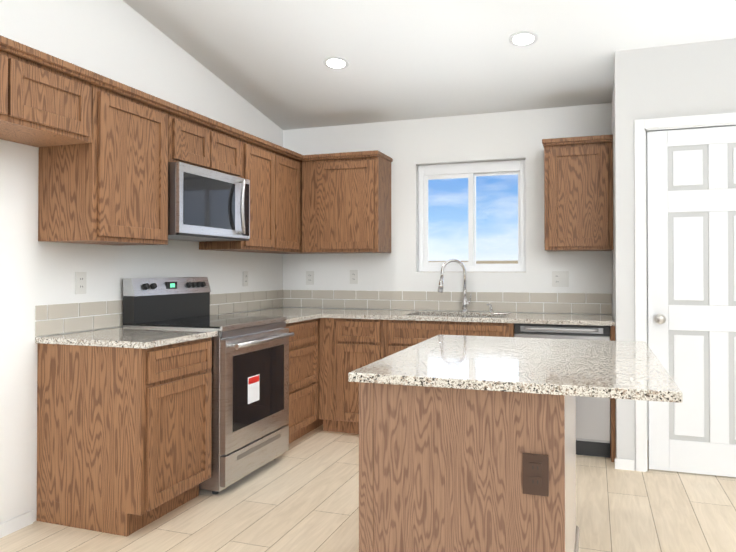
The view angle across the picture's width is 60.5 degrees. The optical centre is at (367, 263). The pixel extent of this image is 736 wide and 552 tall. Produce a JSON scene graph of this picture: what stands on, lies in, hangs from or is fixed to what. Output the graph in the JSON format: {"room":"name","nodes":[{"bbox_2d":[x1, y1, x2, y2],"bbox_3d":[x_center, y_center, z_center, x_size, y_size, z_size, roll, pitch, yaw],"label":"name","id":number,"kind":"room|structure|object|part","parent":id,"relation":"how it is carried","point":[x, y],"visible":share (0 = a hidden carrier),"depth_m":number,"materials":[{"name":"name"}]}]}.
{"room":"kitchen","nodes":[
{"label":"kitchen","id":0,"kind":"room"},
{"bbox_2d":[0,0,282,523],"bbox_3d":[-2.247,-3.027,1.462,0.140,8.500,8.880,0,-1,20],"label":"wall","id":1,"kind":"structure","parent":0,"point":[122,41],"depth_m":3.26,"materials":[{"name":"white paint"}]},
{"bbox_2d":[0,510,32,537],"bbox_3d":[-2.610,1.179,0.176,0.012,0.062,6.015,0,-1,20],"label":"baseboard","id":2,"kind":"structure","parent":1,"relation":"attached to","point":[12,525],"depth_m":2.92,"materials":[{"name":"white wood"}]},
{"bbox_2d":[0,50,91,146],"bbox_3d":[-1.586,-0.708,2.559,0.349,0.285,0.916,0,-1,20],"label":"upper cabinet","id":3,"kind":"object","parent":1,"relation":"attached to","point":[42,106],"visible":1,"depth_m":2.69,"materials":[{"name":"brown wood"}]},
{"bbox_2d":[75,272,85,293],"bbox_3d":[-1.502,0.102,3.298,0.009,0.116,0.072,0,-1,20],"label":"outlet","id":4,"kind":"object","parent":1,"relation":"attached to","point":[80,277],"depth_m":3.29,"materials":[{"name":"white plastic"}]},
{"bbox_2d":[38,84,167,245],"bbox_3d":[-1.337,-0.474,3.255,0.349,0.739,0.557,0,-1,20],"label":"upper cabinet","id":5,"kind":"object","parent":1,"relation":"attached to","point":[108,185],"visible":0.9,"depth_m":3.05,"materials":[{"name":"brown wood"}]},
{"bbox_2d":[0,35,303,161],"bbox_3d":[-1.143,-0.847,3.763,0.375,0.042,3.478,0,-1,20],"label":"crown molding","id":6,"kind":"structure","parent":1,"relation":"attached to","point":[13,47],"depth_m":3.10,"materials":[{"name":"brown wood"}]},
{"bbox_2d":[35,289,282,336],"bbox_3d":[-1.166,0.289,4.240,0.006,0.153,2.573,0,-1,20],"label":"backsplash","id":7,"kind":"structure","parent":1,"relation":"attached to","point":[54,319],"depth_m":3.44,"materials":[{"name":"beige tile"}]},
{"bbox_2d":[168,112,240,177],"bbox_3d":[-1.115,-0.696,3.879,0.349,0.282,0.757,0,-1,20],"label":"upper cabinet","id":8,"kind":"object","parent":1,"relation":"attached to","point":[195,144],"visible":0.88,"depth_m":3.75,"materials":[{"name":"brown wood"}]},
{"bbox_2d":[168,162,249,241],"bbox_3d":[-1.064,-0.352,3.858,0.456,0.400,0.752,0,-1,20],"label":"microwave","id":9,"kind":"object","parent":8,"relation":"attached to","point":[204,205],"visible":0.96,"depth_m":3.70,"materials":[{"name":"silver metal"}]},
{"bbox_2d":[243,271,247,285],"bbox_3d":[-0.944,0.118,4.862,0.009,0.116,0.072,0,-1,20],"label":"outlet","id":10,"kind":"object","parent":1,"relation":"attached to","point":[245,273],"depth_m":4.85,"materials":[{"name":"white plastic"}]},
{"bbox_2d":[199,139,299,252],"bbox_3d":[-0.838,-0.459,4.654,0.349,0.739,0.888,0,-1,20],"label":"upper cabinet","id":11,"kind":"object","parent":1,"relation":"attached to","point":[273,177],"visible":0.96,"depth_m":4.54,"materials":[{"name":"brown wood"}]},
{"bbox_2d":[0,425,735,551],"bbox_3d":[0.833,1.262,0.320,6.680,0.100,8.880,0,-1,20],"label":"floor","id":12,"kind":"structure","parent":0,"point":[301,494],"depth_m":3.11,"materials":[{"name":"beige wood"}]},
{"bbox_2d":[37,337,211,536],"bbox_3d":[-1.206,0.814,3.194,0.629,0.855,0.556,0,-1,20],"label":"base cabinet","id":13,"kind":"object","parent":12,"relation":"on","point":[124,441],"visible":0.94,"depth_m":2.96,"materials":[{"name":"brown wood"}]},
{"bbox_2d":[35,327,217,348],"bbox_3d":[-1.199,0.371,3.189,0.648,0.029,0.572,0,-1,20],"label":"countertop","id":14,"kind":"structure","parent":13,"relation":"on","point":[130,337],"depth_m":3.05,"materials":[{"name":"stone"}]},
{"bbox_2d":[123,277,294,493],"bbox_3d":[-0.920,0.667,3.796,0.729,1.161,0.749,0,-1,20],"label":"range","id":15,"kind":"object","parent":12,"relation":"on","point":[250,392],"visible":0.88,"depth_m":3.63,"materials":[{"name":"silver metal"}]},
{"bbox_2d":[284,319,317,443],"bbox_3d":[-0.754,0.827,4.459,0.629,0.855,0.594,0,-1,20],"label":"base cabinet","id":16,"kind":"object","parent":12,"relation":"on","point":[302,377],"visible":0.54,"depth_m":4.40,"materials":[{"name":"brown wood"}]},
{"bbox_2d":[223,311,322,323],"bbox_3d":[-0.746,0.384,4.452,0.651,0.029,0.582,0,-1,20],"label":"countertop","id":17,"kind":"structure","parent":16,"relation":"on","point":[292,316],"depth_m":4.57,"materials":[{"name":"stone"}]},
{"bbox_2d":[307,318,322,432],"bbox_3d":[-0.556,0.833,5.043,0.610,0.855,0.636,0,-1,20],"label":"base cabinet","id":18,"kind":"object","parent":12,"relation":"on","point":[318,422],"visible":0.04,"depth_m":4.67,"materials":[{"name":"brown wood"}]},
{"bbox_2d":[319,318,384,433],"bbox_3d":[-0.022,0.831,4.859,0.512,0.855,0.629,0,-1,20],"label":"base cabinet","id":19,"kind":"object","parent":12,"relation":"on","point":[359,343],"depth_m":4.59,"materials":[{"name":"brown wood"}]},
{"bbox_3d":[-0.205,0.832,4.934,0.117,0.855,0.610,0,-1,20],"label":"back base cabinet filler","id":20,"kind":"part","parent":19,"relation":"part of","materials":[{"name":"brown wood"}]},
{"bbox_2d":[385,315,514,356],"bbox_3d":[0.644,0.828,4.621,0.898,0.855,0.629,0,-1,20],"label":"base cabinet","id":21,"kind":"object","parent":12,"relation":"on","point":[400,335],"visible":0.25,"depth_m":4.38,"materials":[{"name":"brown wood"}]},
{"bbox_2d":[256,307,614,325],"bbox_3d":[0.405,0.386,4.698,2.656,0.029,0.653,0,-1,20],"label":"countertop","id":22,"kind":"structure","parent":21,"relation":"on","point":[418,315],"depth_m":4.47,"materials":[{"name":"stone"}]},
{"bbox_2d":[437,259,471,311],"bbox_3d":[0.663,0.169,4.816,0.241,0.407,0.175,0,-1,20],"label":"faucet","id":23,"kind":"object","parent":22,"relation":"on","point":[465,303],"visible":1,"depth_m":4.83,"materials":[{"name":"silver metal"}]},
{"bbox_2d":[487,303,493,312],"bbox_3d":[0.926,0.336,4.767,0.046,0.072,0.068,0,-1,20],"label":"soap dispenser","id":24,"kind":"object","parent":22,"relation":"on","point":[491,309],"visible":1,"depth_m":4.77,"materials":[{"name":"silver metal"}]},
{"bbox_2d":[359,382,579,551],"bbox_3d":[0.479,0.813,2.471,0.639,0.869,1.234,0,-1,20],"label":"kitchen island","id":25,"kind":"object","parent":12,"relation":"on","point":[440,469],"visible":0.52,"depth_m":1.90,"materials":[{"name":"brown wood"}]},
{"bbox_2d":[348,335,682,402],"bbox_3d":[0.593,0.363,2.411,0.950,0.029,1.240,0,-1,20],"label":"island countertop","id":26,"kind":"structure","parent":25,"relation":"on","point":[632,370],"depth_m":2.07,"materials":[{"name":"stone"}]},
{"bbox_2d":[522,453,548,496],"bbox_3d":[0.481,0.607,1.811,0.072,0.116,0.009,0,-1,20],"label":"outlet","id":27,"kind":"object","parent":25,"relation":"attached to","point":[535,469],"visible":1,"depth_m":1.81,"materials":[{"name":"brown plastic"}]},
{"bbox_2d":[514,323,610,457],"bbox_3d":[1.351,0.828,4.367,0.596,0.851,0.629,0,-1,20],"label":"dishwasher","id":28,"kind":"object","parent":12,"relation":"on","point":[593,438],"visible":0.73,"depth_m":4.05,"materials":[{"name":"silver metal"}]},
{"bbox_2d":[610,326,615,461],"bbox_3d":[1.648,0.825,4.263,0.026,0.855,0.628,0,-1,20],"label":"cabinet end panel","id":29,"kind":"object","parent":12,"relation":"on","point":[612,420],"visible":0.4,"depth_m":3.97,"materials":[{"name":"brown wood"}]},
{"bbox_2d":[123,0,735,129],"bbox_3d":[0.833,-1.982,0.353,6.680,1.594,8.880,0,-1,20],"label":"ceiling","id":30,"kind":"structure","parent":0,"point":[412,59],"depth_m":3.96,"materials":[{"name":"white paint"}]},
{"bbox_2d":[323,56,348,68],"bbox_3d":[-0.213,-1.335,4.202,0.169,0.033,0.168,0,-1,14],"label":"recessed light","id":31,"kind":"object","parent":30,"relation":"in","point":[333,62],"depth_m":4.19,"materials":[{"name":"white plastic"}]},
{"bbox_2d":[509,31,537,46],"bbox_3d":[0.929,-1.342,3.773,0.169,0.033,0.168,0,-1,14],"label":"recessed light","id":32,"kind":"object","parent":30,"relation":"in","point":[523,38],"depth_m":3.76,"materials":[{"name":"white plastic"}]},
{"bbox_2d":[283,103,647,439],"bbox_3d":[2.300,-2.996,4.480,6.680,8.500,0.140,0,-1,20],"label":"wall","id":33,"kind":"structure","parent":0,"point":[408,147],"depth_m":4.97,"materials":[{"name":"white paint"}]},
{"bbox_2d":[275,161,315,253],"bbox_3d":[-0.649,-0.453,5.243,0.310,0.739,0.346,0,-1,20],"label":"upper cabinet","id":34,"kind":"object","parent":33,"relation":"attached to","point":[300,215],"visible":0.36,"depth_m":5.08,"materials":[{"name":"brown wood"}]},
{"bbox_2d":[306,271,313,284],"bbox_3d":[-0.494,0.123,5.365,0.072,0.116,0.009,0,-1,20],"label":"outlet","id":35,"kind":"object","parent":33,"relation":"attached to","point":[309,274],"depth_m":5.36,"materials":[{"name":"white plastic"}]},
{"bbox_2d":[301,155,390,253],"bbox_3d":[-0.174,-0.455,5.075,0.649,0.739,0.349,0,-1,20],"label":"upper cabinet","id":36,"kind":"object","parent":33,"relation":"attached to","point":[345,205],"visible":0.96,"depth_m":4.92,"materials":[{"name":"brown wood"}]},
{"bbox_2d":[304,150,392,161],"bbox_3d":[-0.149,-0.834,5.049,0.605,0.042,0.388,0,-1,20],"label":"crown molding","id":37,"kind":"structure","parent":33,"relation":"attached to","point":[361,154],"depth_m":4.89,"materials":[{"name":"brown wood"}]},
{"bbox_2d":[350,270,357,283],"bbox_3d":[-0.117,0.112,5.230,0.072,0.116,0.009,0,-1,20],"label":"outlet","id":38,"kind":"object","parent":33,"relation":"attached to","point":[353,273],"depth_m":5.23,"materials":[{"name":"white plastic"}]},
{"bbox_2d":[283,289,611,313],"bbox_3d":[0.517,0.297,5.003,2.647,0.153,0.006,0,-1,20],"label":"backsplash","id":39,"kind":"structure","parent":33,"relation":"attached to","point":[570,303],"depth_m":4.95,"materials":[{"name":"beige tile"}]},
{"bbox_2d":[418,159,525,271],"bbox_3d":[0.822,-0.365,5.012,0.854,0.864,0.070,0,-1,20],"label":"window","id":40,"kind":"structure","parent":33,"relation":"in","point":[471,171],"depth_m":4.99,"materials":[{"name":"white plastic"}]},
{"bbox_2d":[552,271,568,286],"bbox_3d":[1.427,0.116,4.679,0.118,0.116,0.010,0,-1,20],"label":"outlet","id":41,"kind":"object","parent":33,"relation":"attached to","point":[560,278],"depth_m":4.68,"materials":[{"name":"white plastic"}]},
{"bbox_2d":[542,135,612,146],"bbox_3d":[1.486,-0.840,4.473,0.459,0.042,0.375,0,-1,20],"label":"crown molding","id":42,"kind":"structure","parent":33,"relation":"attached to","point":[599,138],"depth_m":4.30,"materials":[{"name":"brown wood"}]},
{"bbox_2d":[544,142,612,250],"bbox_3d":[1.496,-0.461,4.479,0.447,0.739,0.349,0,-1,20],"label":"upper cabinet","id":43,"kind":"object","parent":33,"relation":"attached to","point":[578,197],"visible":0.96,"depth_m":4.32,"materials":[{"name":"brown wood"}]},
{"bbox_2d":[612,38,735,469],"bbox_3d":[3.402,-0.043,3.578,3.740,2.576,0.759,0,-1,20],"label":"wall","id":44,"kind":"structure","parent":0,"point":[690,79],"depth_m":3.81,"materials":[{"name":"white paint"}]},
{"bbox_2d":[634,113,735,471],"bbox_3d":[2.056,0.189,3.709,0.903,2.114,0.133,0,-1,20],"label":"door frame","id":45,"kind":"structure","parent":44,"relation":"attached to","point":[688,122],"depth_m":3.79,"materials":[{"name":"white wood"}]},
{"bbox_2d":[647,126,735,476],"bbox_3d":[2.036,0.219,3.654,0.757,2.030,0.105,0,-1,20],"label":"pantry door","id":46,"kind":"structure","parent":44,"relation":"in","point":[691,219],"depth_m":3.72,"materials":[{"name":"white paint"}]},
{"bbox_3d":[1.736,0.332,3.741,0.064,0.064,0.070,0,-1,20],"label":"knob","id":47,"kind":"part","parent":46,"relation":"part of","materials":[{"name":"silver metal"}]},
{"label":"outside","id":48,"kind":"structure","parent":0,"visible":0},
{"bbox_2d":[428,174,517,263],"bbox_3d":[2.499,-2.204,8.600,16.000,9.000,0.050,0,-1,20],"label":"sky","id":49,"kind":"structure","parent":48,"point":[449,190],"depth_m":8.89,"materials":[{"name":"blue"}]}
]}

